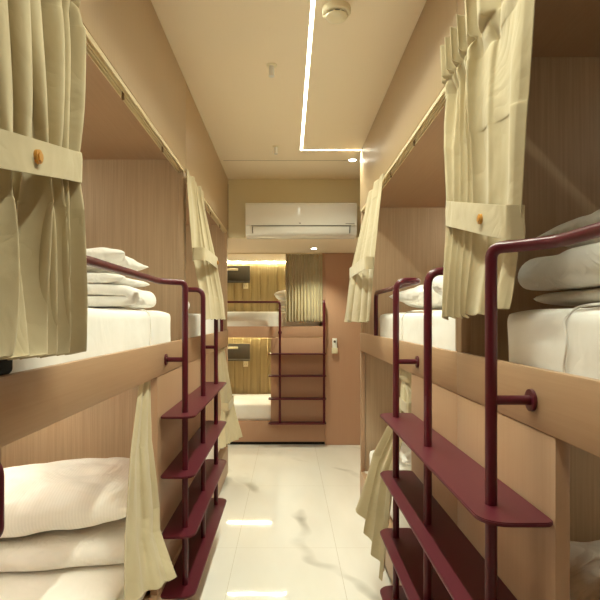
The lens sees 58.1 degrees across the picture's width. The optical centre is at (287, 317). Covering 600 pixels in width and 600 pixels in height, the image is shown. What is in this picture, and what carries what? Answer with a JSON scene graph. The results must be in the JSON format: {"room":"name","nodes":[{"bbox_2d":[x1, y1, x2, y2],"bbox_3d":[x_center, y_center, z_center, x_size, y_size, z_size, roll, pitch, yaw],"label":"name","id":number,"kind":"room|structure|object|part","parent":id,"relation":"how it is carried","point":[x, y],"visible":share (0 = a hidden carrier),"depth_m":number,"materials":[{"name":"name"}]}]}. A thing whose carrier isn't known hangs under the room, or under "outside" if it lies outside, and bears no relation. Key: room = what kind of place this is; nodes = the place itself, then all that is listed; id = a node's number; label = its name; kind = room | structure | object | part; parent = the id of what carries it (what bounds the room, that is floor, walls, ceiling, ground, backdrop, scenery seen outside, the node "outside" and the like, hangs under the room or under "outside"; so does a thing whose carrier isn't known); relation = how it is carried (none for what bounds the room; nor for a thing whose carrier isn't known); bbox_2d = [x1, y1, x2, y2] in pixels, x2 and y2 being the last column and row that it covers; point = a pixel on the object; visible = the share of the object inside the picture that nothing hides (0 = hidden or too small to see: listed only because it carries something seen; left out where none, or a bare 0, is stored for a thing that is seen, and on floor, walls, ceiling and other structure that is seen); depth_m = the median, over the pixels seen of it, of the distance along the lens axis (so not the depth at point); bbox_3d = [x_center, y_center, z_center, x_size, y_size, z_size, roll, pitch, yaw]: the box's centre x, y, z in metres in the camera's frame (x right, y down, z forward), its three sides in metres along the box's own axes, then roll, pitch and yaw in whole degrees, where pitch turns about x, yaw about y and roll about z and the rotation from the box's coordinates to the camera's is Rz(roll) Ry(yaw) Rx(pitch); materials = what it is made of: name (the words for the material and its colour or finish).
{"room":"dormitory","nodes":[
{"label":"dormitory","id":0,"kind":"room"},
{"bbox_2d":[179,444,392,599],"bbox_3d":[0.000,1.433,2.950,4.400,0.100,8.300,0,0,0],"label":"floor","id":1,"kind":"structure","parent":0,"point":[290,527],"depth_m":3.50,"materials":[{"name":"tile"}]},
{"bbox_2d":[0,0,185,599],"bbox_3d":[-0.960,0.084,1.740,1.036,2.599,2.080,0,0,0],"label":"bunk bed","id":2,"kind":"object","parent":1,"relation":"on","point":[134,197],"depth_m":2.43,"materials":[{"name":"laminate"}]},
{"bbox_3d":[-0.497,0.283,0.840,0.110,0.145,0.014,0,0,0],"label":"grab handle","id":3,"kind":"part","parent":2,"relation":"part of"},
{"bbox_2d":[0,359,12,375],"bbox_3d":[-0.534,0.052,0.950,0.016,0.108,0.180,0,0,0],"label":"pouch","id":4,"kind":"object","parent":2,"relation":"on","point":[6,366],"visible":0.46,"depth_m":1.01,"materials":[{"name":"black fabric"}]},
{"bbox_2d":[0,563,145,599],"bbox_3d":[-1.006,1.036,1.741,0.872,0.198,1.924,0,0,0],"label":"mattress","id":5,"kind":"object","parent":2,"relation":"on","point":[97,582],"visible":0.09,"depth_m":1.91,"materials":[{"name":"white fabric"}]},
{"bbox_2d":[0,517,125,571],"bbox_3d":[-0.996,0.882,2.219,0.769,0.093,0.578,0,0,-12],"label":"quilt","id":6,"kind":"object","parent":5,"relation":"on","point":[104,543],"visible":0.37,"depth_m":2.00,"materials":[{"name":"white fabric"}]},
{"bbox_2d":[0,457,129,537],"bbox_3d":[-0.989,0.734,2.249,0.776,0.207,0.601,0,0,-11],"label":"pillow","id":7,"kind":"object","parent":6,"relation":"on","point":[70,494],"visible":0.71,"depth_m":2.05,"materials":[{"name":"white fabric"}]},
{"bbox_2d":[9,308,170,373],"bbox_3d":[-0.995,0.072,1.705,0.900,0.226,1.853,0,0,0],"label":"mattress","id":8,"kind":"object","parent":2,"relation":"on","point":[109,330],"visible":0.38,"depth_m":1.76,"materials":[{"name":"white fabric"}]},
{"bbox_2d":[87,273,155,307],"bbox_3d":[-0.948,-0.110,2.239,0.752,0.132,0.492,0,0,0],"label":"quilt","id":9,"kind":"object","parent":8,"relation":"on","point":[104,290],"visible":0.46,"depth_m":2.03,"materials":[{"name":"white fabric"}]},
{"bbox_2d":[86,247,147,274],"bbox_3d":[-0.986,-0.228,2.241,0.719,0.113,0.440,0,0,-3],"label":"pillow","id":10,"kind":"object","parent":9,"relation":"on","point":[115,256],"visible":0.35,"depth_m":2.08,"materials":[{"name":"white fabric"}]},
{"bbox_3d":[-0.996,0.157,2.765,0.929,1.928,0.030,0,0,0],"label":"panel","id":11,"kind":"part","parent":2,"relation":"part of","materials":[{"name":"brown wood"}]},
{"bbox_2d":[84,26,183,171],"bbox_3d":[-0.545,-0.738,1.742,0.036,0.036,2.005,0,0,0],"label":"track","id":12,"kind":"object","parent":2,"relation":"attached to","point":[93,50],"visible":0.73,"depth_m":1.81,"materials":[{"name":"beige metal"}]},
{"bbox_2d":[0,0,87,359],"bbox_3d":[-0.481,-0.365,0.922,0.109,0.894,0.607,0,0,0],"label":"curtain","id":13,"kind":"object","parent":12,"relation":"hanging from","point":[44,296],"visible":1,"depth_m":1.00,"materials":[{"name":"fabric"}]},
{"bbox_2d":[124,380,176,599],"bbox_3d":[-0.486,0.595,1.905,0.154,0.711,0.490,0,0,0],"label":"curtain","id":14,"kind":"object","parent":2,"relation":"hanging from","point":[148,565],"visible":0.94,"depth_m":1.93,"materials":[{"name":"fabric"}]},
{"bbox_3d":[-0.540,1.237,1.740,0.030,0.232,2.080,0,0,0],"label":"board","id":15,"kind":"part","parent":2,"relation":"part of","materials":[{"name":"laminate"}]},
{"bbox_3d":[-0.542,0.679,2.479,0.030,0.881,0.599,0,0,0],"label":"panel","id":16,"kind":"part","parent":2,"relation":"part of","materials":[{"name":"brown wood"}]},
{"bbox_2d":[179,83,227,497],"bbox_3d":[-1.002,0.084,3.755,0.953,2.599,1.950,0,0,0],"label":"bunk bed","id":17,"kind":"object","parent":1,"relation":"on","point":[203,163],"visible":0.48,"depth_m":3.81,"materials":[{"name":"laminate"}]},
{"bbox_2d":[86,255,226,598],"bbox_3d":[-0.464,0.492,2.545,0.161,1.315,3.576,0,0,0],"label":"ladder","id":18,"kind":"object","parent":17,"relation":"attached to","point":[196,519],"visible":0.82,"depth_m":2.49,"materials":[{"name":"red metal"}]},
{"bbox_3d":[-0.531,-0.029,1.454,0.025,0.272,1.393,0,0,0],"label":"guard rail","id":19,"kind":"part","parent":18,"relation":"part of","materials":[{"name":"red metal"}]},
{"bbox_3d":[-0.496,0.493,2.240,0.053,1.315,0.203,0,0,30],"label":"post","id":20,"kind":"part","parent":18,"relation":"part of","materials":[{"name":"red metal"}]},
{"bbox_3d":[-0.478,0.495,2.800,0.102,1.310,0.026,0,0,0],"label":"post","id":21,"kind":"part","parent":18,"relation":"part of","materials":[{"name":"red metal"}]},
{"bbox_3d":[-0.503,0.493,3.330,0.075,1.315,0.157,0,0,-44],"label":"post","id":22,"kind":"part","parent":18,"relation":"part of","materials":[{"name":"red metal"}]},
{"bbox_3d":[-0.531,-0.029,3.866,0.025,0.272,0.933,0,0,0],"label":"guard rail","id":23,"kind":"part","parent":18,"relation":"part of","materials":[{"name":"red metal"}]},
{"bbox_3d":[-0.996,0.157,2.795,0.929,1.928,0.030,0,0,0],"label":"panel","id":24,"kind":"part","parent":17,"relation":"part of","materials":[{"name":"brown wood"}]},
{"bbox_3d":[-0.542,0.679,3.116,0.030,0.881,0.669,0,0,0],"label":"panel","id":25,"kind":"part","parent":17,"relation":"part of","materials":[{"name":"brown wood"}]},
{"bbox_2d":[188,313,219,337],"bbox_3d":[-0.996,0.076,3.750,0.893,0.219,1.824,0,0,0],"label":"mattress","id":26,"kind":"object","parent":17,"relation":"on","point":[194,320],"visible":0.13,"depth_m":3.31,"materials":[{"name":"white fabric"}]},
{"bbox_2d":[186,173,226,232],"bbox_3d":[-0.545,-0.738,3.752,0.036,0.036,1.875,0,0,0],"label":"track","id":27,"kind":"object","parent":17,"relation":"attached to","point":[208,208],"visible":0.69,"depth_m":3.95,"materials":[{"name":"beige metal"}]},
{"bbox_2d":[187,170,225,319],"bbox_3d":[-0.461,-0.364,3.041,0.108,0.750,0.724,0,0,3],"label":"curtain","id":28,"kind":"object","parent":27,"relation":"hanging from","point":[205,261],"visible":0.94,"depth_m":2.98,"materials":[{"name":"fabric"}]},
{"bbox_3d":[-0.996,0.157,4.715,0.929,1.928,0.030,0,0,0],"label":"panel","id":29,"kind":"part","parent":17,"relation":"part of","materials":[{"name":"brown wood"}]},
{"bbox_2d":[206,437,219,458],"bbox_3d":[-1.006,1.036,3.751,0.872,0.199,1.824,0,0,0],"label":"mattress","id":30,"kind":"object","parent":17,"relation":"on","point":[211,453],"visible":0.04,"depth_m":4.05,"materials":[{"name":"white fabric"}]},
{"bbox_3d":[-0.540,1.237,3.755,0.030,0.232,1.950,0,0,0],"label":"board","id":31,"kind":"part","parent":17,"relation":"part of","materials":[{"name":"laminate"}]},
{"bbox_3d":[-0.542,0.679,4.709,0.030,0.881,0.039,0,0,0],"label":"panel","id":32,"kind":"part","parent":17,"relation":"part of","materials":[{"name":"brown wood"}]},
{"bbox_2d":[218,346,242,449],"bbox_3d":[-0.469,0.608,4.235,0.201,0.736,0.771,0,0,0],"label":"curtain","id":33,"kind":"object","parent":17,"relation":"hanging from","point":[231,432],"visible":0.9,"depth_m":4.26,"materials":[{"name":"fabric"}]},
{"bbox_2d":[224,253,324,443],"bbox_3d":[-0.844,0.338,6.355,2.493,2.090,0.950,0,0,0],"label":"bunk bed","id":34,"kind":"object","parent":1,"relation":"on","point":[266,278],"visible":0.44,"depth_m":5.88,"materials":[{"name":"beige paint"}]},
{"bbox_2d":[227,266,249,288],"bbox_3d":[-0.689,-0.512,6.744,0.422,0.290,0.088,0,0,0],"label":"light","id":35,"kind":"object","parent":34,"relation":"attached to","point":[235,274],"visible":0.71,"depth_m":6.76,"materials":[{"name":"brown"}]},
{"bbox_2d":[243,283,247,288],"bbox_3d":[-0.530,-0.403,6.780,0.060,0.071,0.015,0,0,0],"label":"socket","id":36,"kind":"object","parent":35,"relation":"attached to","point":[245,285],"depth_m":6.77,"materials":[{"name":"beige plastic"}]},
{"bbox_2d":[228,344,249,366],"bbox_3d":[-0.689,0.468,6.744,0.422,0.290,0.088,0,0,0],"label":"light","id":37,"kind":"object","parent":34,"relation":"attached to","point":[236,352],"visible":0.69,"depth_m":6.76,"materials":[{"name":"brown"}]},
{"bbox_2d":[243,361,247,366],"bbox_3d":[-0.530,0.578,6.780,0.060,0.071,0.015,0,0,0],"label":"socket","id":38,"kind":"object","parent":37,"relation":"attached to","point":[245,363],"depth_m":6.77,"materials":[{"name":"beige plastic"}]},
{"bbox_2d":[232,394,270,419],"bbox_3d":[-0.845,1.039,6.350,2.415,0.193,0.842,0,0,0],"label":"mattress","id":39,"kind":"object","parent":34,"relation":"on","point":[247,406],"visible":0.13,"depth_m":5.94,"materials":[{"name":"white fabric"}]},
{"bbox_3d":[-0.844,0.338,6.809,2.493,2.090,0.042,0,0,0],"label":"panel","id":40,"kind":"part","parent":34,"relation":"part of","materials":[{"name":"brown wood"}]},
{"bbox_2d":[227,312,319,325],"bbox_3d":[-0.845,0.044,6.350,2.413,0.233,0.843,0,0,0],"label":"mattress","id":41,"kind":"object","parent":34,"relation":"on","point":[233,318],"visible":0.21,"depth_m":5.93,"materials":[{"name":"white fabric"}]},
{"bbox_2d":[278,300,285,310],"bbox_3d":[0.124,-0.142,6.341,0.470,0.125,0.635,0,0,0],"label":"quilt","id":42,"kind":"object","parent":41,"relation":"on","point":[283,302],"visible":0.16,"depth_m":6.04,"materials":[{"name":"white fabric"}]},
{"bbox_2d":[274,290,285,300],"bbox_3d":[0.071,-0.266,6.341,0.459,0.132,0.624,0,0,0],"label":"pillow","id":43,"kind":"object","parent":42,"relation":"on","point":[280,295],"visible":0.38,"depth_m":6.06,"materials":[{"name":"white fabric"}]},
{"bbox_2d":[227,300,325,424],"bbox_3d":[-0.551,0.471,5.824,1.924,1.330,0.138,0,0,1],"label":"ladder","id":44,"kind":"object","parent":34,"relation":"attached to","point":[279,398],"visible":0.71,"depth_m":5.78,"materials":[{"name":"red metal"}]},
{"bbox_3d":[-0.794,0.474,5.845,1.438,1.317,0.125,0,0,0],"label":"post","id":45,"kind":"part","parent":44,"relation":"part of","materials":[{"name":"red metal"}]},
{"bbox_3d":[0.387,0.469,5.831,0.024,1.328,0.096,0,0,0],"label":"post","id":46,"kind":"part","parent":44,"relation":"part of","materials":[{"name":"red metal"}]},
{"bbox_3d":[-0.845,1.365,5.920,2.490,0.035,0.020,0,0,0],"label":"kick plate","id":47,"kind":"part","parent":34,"relation":"part of","materials":[{"name":"black"}]},
{"bbox_3d":[-0.845,1.234,5.895,2.490,0.227,0.030,0,0,0],"label":"board","id":48,"kind":"part","parent":34,"relation":"part of","materials":[{"name":"brown wood"}]},
{"bbox_3d":[0.104,0.667,5.896,0.582,0.904,0.028,0,0,0],"label":"panel","id":49,"kind":"part","parent":34,"relation":"part of","materials":[{"name":"brown wood"}]},
{"bbox_3d":[0.388,-0.308,5.898,0.031,0.796,0.034,0,0,0],"label":"post","id":50,"kind":"part","parent":34,"relation":"part of","materials":[{"name":"brown wood"}]},
{"bbox_2d":[360,0,467,584],"bbox_3d":[1.004,0.084,2.837,0.948,2.599,2.275,0,0,0],"label":"bunk bed","id":51,"kind":"object","parent":1,"relation":"on","point":[411,233],"visible":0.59,"depth_m":3.04,"materials":[{"name":"laminate"}]},
{"bbox_3d":[0.547,0.679,3.954,0.030,0.881,0.039,0,0,0],"label":"panel","id":52,"kind":"part","parent":51,"relation":"part of","materials":[{"name":"brown wood"}]},
{"bbox_3d":[0.545,1.237,2.837,0.030,0.232,2.275,0,0,0],"label":"board","id":53,"kind":"part","parent":51,"relation":"part of","materials":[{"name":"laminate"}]},
{"bbox_2d":[356,368,411,580],"bbox_3d":[0.468,0.710,2.584,0.224,0.940,0.370,0,0,-5],"label":"curtain","id":54,"kind":"object","parent":51,"relation":"hanging from","point":[374,503],"visible":0.76,"depth_m":2.55,"materials":[{"name":"fabric"}]},
{"bbox_2d":[369,450,410,527],"bbox_3d":[1.006,1.036,2.830,0.871,0.199,2.143,0,0,0],"label":"mattress","id":55,"kind":"object","parent":51,"relation":"on","point":[403,523],"visible":0.06,"depth_m":2.98,"materials":[{"name":"white fabric"}]},
{"bbox_2d":[399,442,410,465],"bbox_3d":[0.981,0.862,3.451,0.606,0.138,0.465,0,0,0],"label":"pillow","id":56,"kind":"object","parent":55,"relation":"on","point":[405,451],"visible":0.12,"depth_m":3.31,"materials":[{"name":"white fabric"}]},
{"bbox_2d":[361,87,445,211],"bbox_3d":[0.550,-0.768,2.837,0.036,0.036,2.205,0,0,0],"label":"track","id":57,"kind":"object","parent":51,"relation":"attached to","point":[440,102],"visible":0.65,"depth_m":2.29,"materials":[{"name":"beige metal"}]},
{"bbox_2d":[344,173,383,322],"bbox_3d":[0.466,-0.367,3.361,0.108,0.801,1.003,0,0,-2],"label":"curtain","id":58,"kind":"object","parent":57,"relation":"hanging from","point":[361,273],"visible":1,"depth_m":3.26,"materials":[{"name":"fabric"}]},
{"bbox_3d":[0.998,0.157,3.960,0.924,1.928,0.030,0,0,0],"label":"panel","id":59,"kind":"part","parent":51,"relation":"part of","materials":[{"name":"brown wood"}]},
{"bbox_2d":[380,310,454,350],"bbox_3d":[0.996,0.074,2.560,0.893,0.223,1.605,0,0,0],"label":"mattress","id":60,"kind":"object","parent":51,"relation":"on","point":[411,323],"visible":0.23,"depth_m":2.31,"materials":[{"name":"white fabric"}]},
{"bbox_2d":[389,285,441,308],"bbox_3d":[0.931,-0.112,2.953,0.623,0.147,0.525,0,0,-6],"label":"pillow","id":61,"kind":"object","parent":60,"relation":"on","point":[413,297],"visible":0.27,"depth_m":2.84,"materials":[{"name":"white fabric"}]},
{"bbox_2d":[432,275,442,303],"bbox_3d":[0.980,-0.123,2.181,0.739,0.169,0.484,0,0,0],"label":"pillow","id":62,"kind":"object","parent":60,"relation":"on","point":[437,284],"visible":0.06,"depth_m":2.26,"materials":[{"name":"white fabric"}]},
{"bbox_3d":[0.547,0.679,2.016,0.030,0.881,0.629,0,0,0],"label":"panel","id":63,"kind":"part","parent":51,"relation":"part of","materials":[{"name":"brown wood"}]},
{"bbox_3d":[0.998,0.157,1.715,0.924,1.928,0.030,0,0,0],"label":"panel","id":64,"kind":"part","parent":51,"relation":"part of","materials":[{"name":"brown wood"}]},
{"bbox_2d":[374,222,599,599],"bbox_3d":[0.466,0.492,1.695,0.166,1.315,3.216,0,0,0],"label":"ladder","id":65,"kind":"object","parent":51,"relation":"attached to","point":[432,559],"visible":0.99,"depth_m":1.51,"materials":[{"name":"red metal"}]},
{"bbox_3d":[0.536,-0.029,2.801,0.025,0.272,1.003,0,0,0],"label":"guard rail","id":66,"kind":"part","parent":65,"relation":"part of","materials":[{"name":"red metal"}]},
{"bbox_3d":[0.506,0.493,2.229,0.161,1.315,0.076,0,0,-45],"label":"post","id":67,"kind":"part","parent":65,"relation":"part of","materials":[{"name":"red metal"}]},
{"bbox_3d":[0.481,0.495,1.700,0.107,1.310,0.026,0,0,0],"label":"post","id":68,"kind":"part","parent":65,"relation":"part of","materials":[{"name":"red metal"}]},
{"bbox_3d":[0.499,0.493,1.100,0.053,1.315,0.206,0,0,-32],"label":"post","id":69,"kind":"part","parent":65,"relation":"part of","materials":[{"name":"red metal"}]},
{"bbox_3d":[0.536,-0.029,0.548,0.025,0.272,0.923,0,0,0],"label":"guard rail","id":70,"kind":"part","parent":65,"relation":"part of","materials":[{"name":"red metal"}]},
{"bbox_2d":[457,0,599,599],"bbox_3d":[1.004,0.084,0.670,0.948,2.599,2.060,0,0,0],"label":"bunk bed","id":71,"kind":"object","parent":1,"relation":"on","point":[549,455],"visible":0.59,"depth_m":1.55,"materials":[{"name":"laminate"}]},
{"bbox_3d":[0.547,0.679,1.387,0.030,0.881,0.624,0,0,0],"label":"panel","id":72,"kind":"part","parent":71,"relation":"part of","materials":[{"name":"brown wood"}]},
{"bbox_2d":[507,303,599,379],"bbox_3d":[0.996,0.077,0.565,0.891,0.216,1.732,0,0,0],"label":"mattress","id":73,"kind":"object","parent":71,"relation":"on","point":[565,340],"visible":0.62,"depth_m":1.12,"materials":[{"name":"white fabric"}]},
{"bbox_2d":[518,242,599,305],"bbox_3d":[1.007,-0.102,1.310,0.751,0.140,0.450,0,0,0],"label":"quilt","id":74,"kind":"object","parent":73,"relation":"on","point":[575,272],"visible":0.97,"depth_m":1.30,"materials":[{"name":"white fabric"}]},
{"bbox_2d":[538,209,599,247],"bbox_3d":[1.029,-0.244,1.312,0.670,0.128,0.454,0,0,0],"label":"pillow","id":75,"kind":"object","parent":74,"relation":"on","point":[592,218],"visible":0.56,"depth_m":1.38,"materials":[{"name":"white fabric"}]},
{"bbox_3d":[0.550,-0.768,0.673,0.036,0.037,1.985,0,0,0],"label":"track","id":76,"kind":"object","parent":71,"relation":"attached to","visible":0},
{"bbox_2d":[440,0,534,319],"bbox_3d":[0.491,-0.413,1.365,0.077,0.838,0.592,0,0,0],"label":"curtain","id":77,"kind":"object","parent":76,"relation":"hanging from","point":[486,59],"visible":0.94,"depth_m":1.37,"materials":[{"name":"fabric"}]},
{"bbox_2d":[151,0,426,178],"bbox_3d":[0.050,-1.267,1.850,3.300,0.100,6.100,0,0,0],"label":"ceiling","id":78,"kind":"structure","parent":0,"point":[219,48],"depth_m":2.68,"materials":[{"name":"beige paint"}]},
{"bbox_2d":[265,0,276,160],"bbox_3d":[-0.087,-1.221,1.635,0.003,0.011,5.070,0,0,0],"label":"trim","id":79,"kind":"structure","parent":78,"relation":"attached to","point":[265,0],"depth_m":2.54,"materials":[{"name":"beige paint"}]},
{"bbox_2d":[266,63,276,77],"bbox_3d":[-0.079,-1.190,2.600,0.052,0.054,0.052,0,0,0],"label":"sprinkler","id":80,"kind":"object","parent":78,"relation":"attached to","point":[271,66],"visible":1,"depth_m":2.59,"materials":[{"name":"beige plastic"}]},
{"bbox_2d":[272,145,279,154],"bbox_3d":[-0.086,-1.190,3.830,0.052,0.054,0.052,0,0,0],"label":"sprinkler","id":81,"kind":"object","parent":78,"relation":"attached to","point":[275,147],"visible":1,"depth_m":3.82,"materials":[{"name":"beige plastic"}]},
{"bbox_2d":[223,160,347,160],"bbox_3d":[0.000,-1.221,4.171,1.000,0.011,0.003,0,0,0],"label":"trim","id":82,"kind":"structure","parent":78,"relation":"attached to","point":[223,160],"depth_m":4.17,"materials":[{"name":"brown"}]},
{"bbox_2d":[300,0,314,149],"bbox_3d":[0.309,-1.219,2.235,0.440,0.005,3.370,0,0,0],"label":"light strip","id":83,"kind":"object","parent":78,"relation":"attached to","point":[312,1],"visible":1,"depth_m":2.59,"materials":[{"name":"white plastic"}]},
{"bbox_2d":[322,0,350,23],"bbox_3d":[0.190,-1.193,2.120,0.112,0.048,0.112,0,0,0],"label":"smoke detector","id":84,"kind":"object","parent":78,"relation":"attached to","point":[334,11],"visible":1,"depth_m":2.09,"materials":[{"name":"beige plastic"}]},
{"bbox_2d":[227,232,357,261],"bbox_3d":[-0.200,-0.747,5.875,3.800,0.080,2.150,0,0,0],"label":"ceiling","id":85,"kind":"structure","parent":0,"point":[234,245],"depth_m":5.42,"materials":[{"name":"beige paint"}]},
{"bbox_2d":[227,253,321,253],"bbox_3d":[-0.414,-0.701,5.855,1.571,0.012,0.020,0,0,0],"label":"track","id":86,"kind":"object","parent":85,"relation":"attached to","point":[227,253],"visible":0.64,"depth_m":5.84,"materials":[{"name":"beige metal"}]},
{"bbox_2d":[286,254,321,321],"bbox_3d":[0.174,-0.324,5.854,0.398,0.736,0.062,0,0,0],"label":"curtain","id":87,"kind":"object","parent":86,"relation":"hanging from","point":[303,271],"visible":1,"depth_m":5.87,"materials":[{"name":"fabric"}]},
{"bbox_2d":[228,179,360,237],"bbox_3d":[0.588,-0.962,4.768,2.224,0.510,0.065,0,0,0],"label":"wall","id":88,"kind":"structure","parent":0,"point":[240,191],"depth_m":4.74,"materials":[{"name":"beige paint"}]},
{"bbox_2d":[245,203,356,238],"bbox_3d":[0.111,-0.831,4.621,0.935,0.288,0.227,0,0,0],"label":"air conditioner","id":89,"kind":"object","parent":88,"relation":"attached to","point":[262,220],"visible":1,"depth_m":4.51,"materials":[{"name":"white plastic"}]},
{"bbox_2d":[325,253,360,444],"bbox_3d":[1.052,0.338,5.930,1.295,2.090,0.100,0,0,0],"label":"door","id":90,"kind":"structure","parent":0,"point":[342,369],"depth_m":5.88,"materials":[{"name":"brown wood"}]},
{"bbox_2d":[332,338,337,353],"bbox_3d":[0.507,0.302,5.863,0.062,0.165,0.034,0,0,0],"label":"remote control","id":91,"kind":"object","parent":90,"relation":"attached to","point":[334,340],"visible":1,"depth_m":5.85,"materials":[{"name":"beige plastic"}]},
{"bbox_3d":[1.021,0.874,1.358,0.712,0.110,0.486,0,0,0],"label":"quilt","id":92,"kind":"object","parent":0,"visible":0},
{"bbox_2d":[570,540,599,599],"bbox_3d":[1.020,0.708,1.390,0.681,0.196,0.462,0,0,0],"label":"pillow","id":93,"kind":"object","parent":92,"relation":"on","point":[584,556],"visible":0.35,"depth_m":1.38,"materials":[{"name":"white fabric"}]}
]}

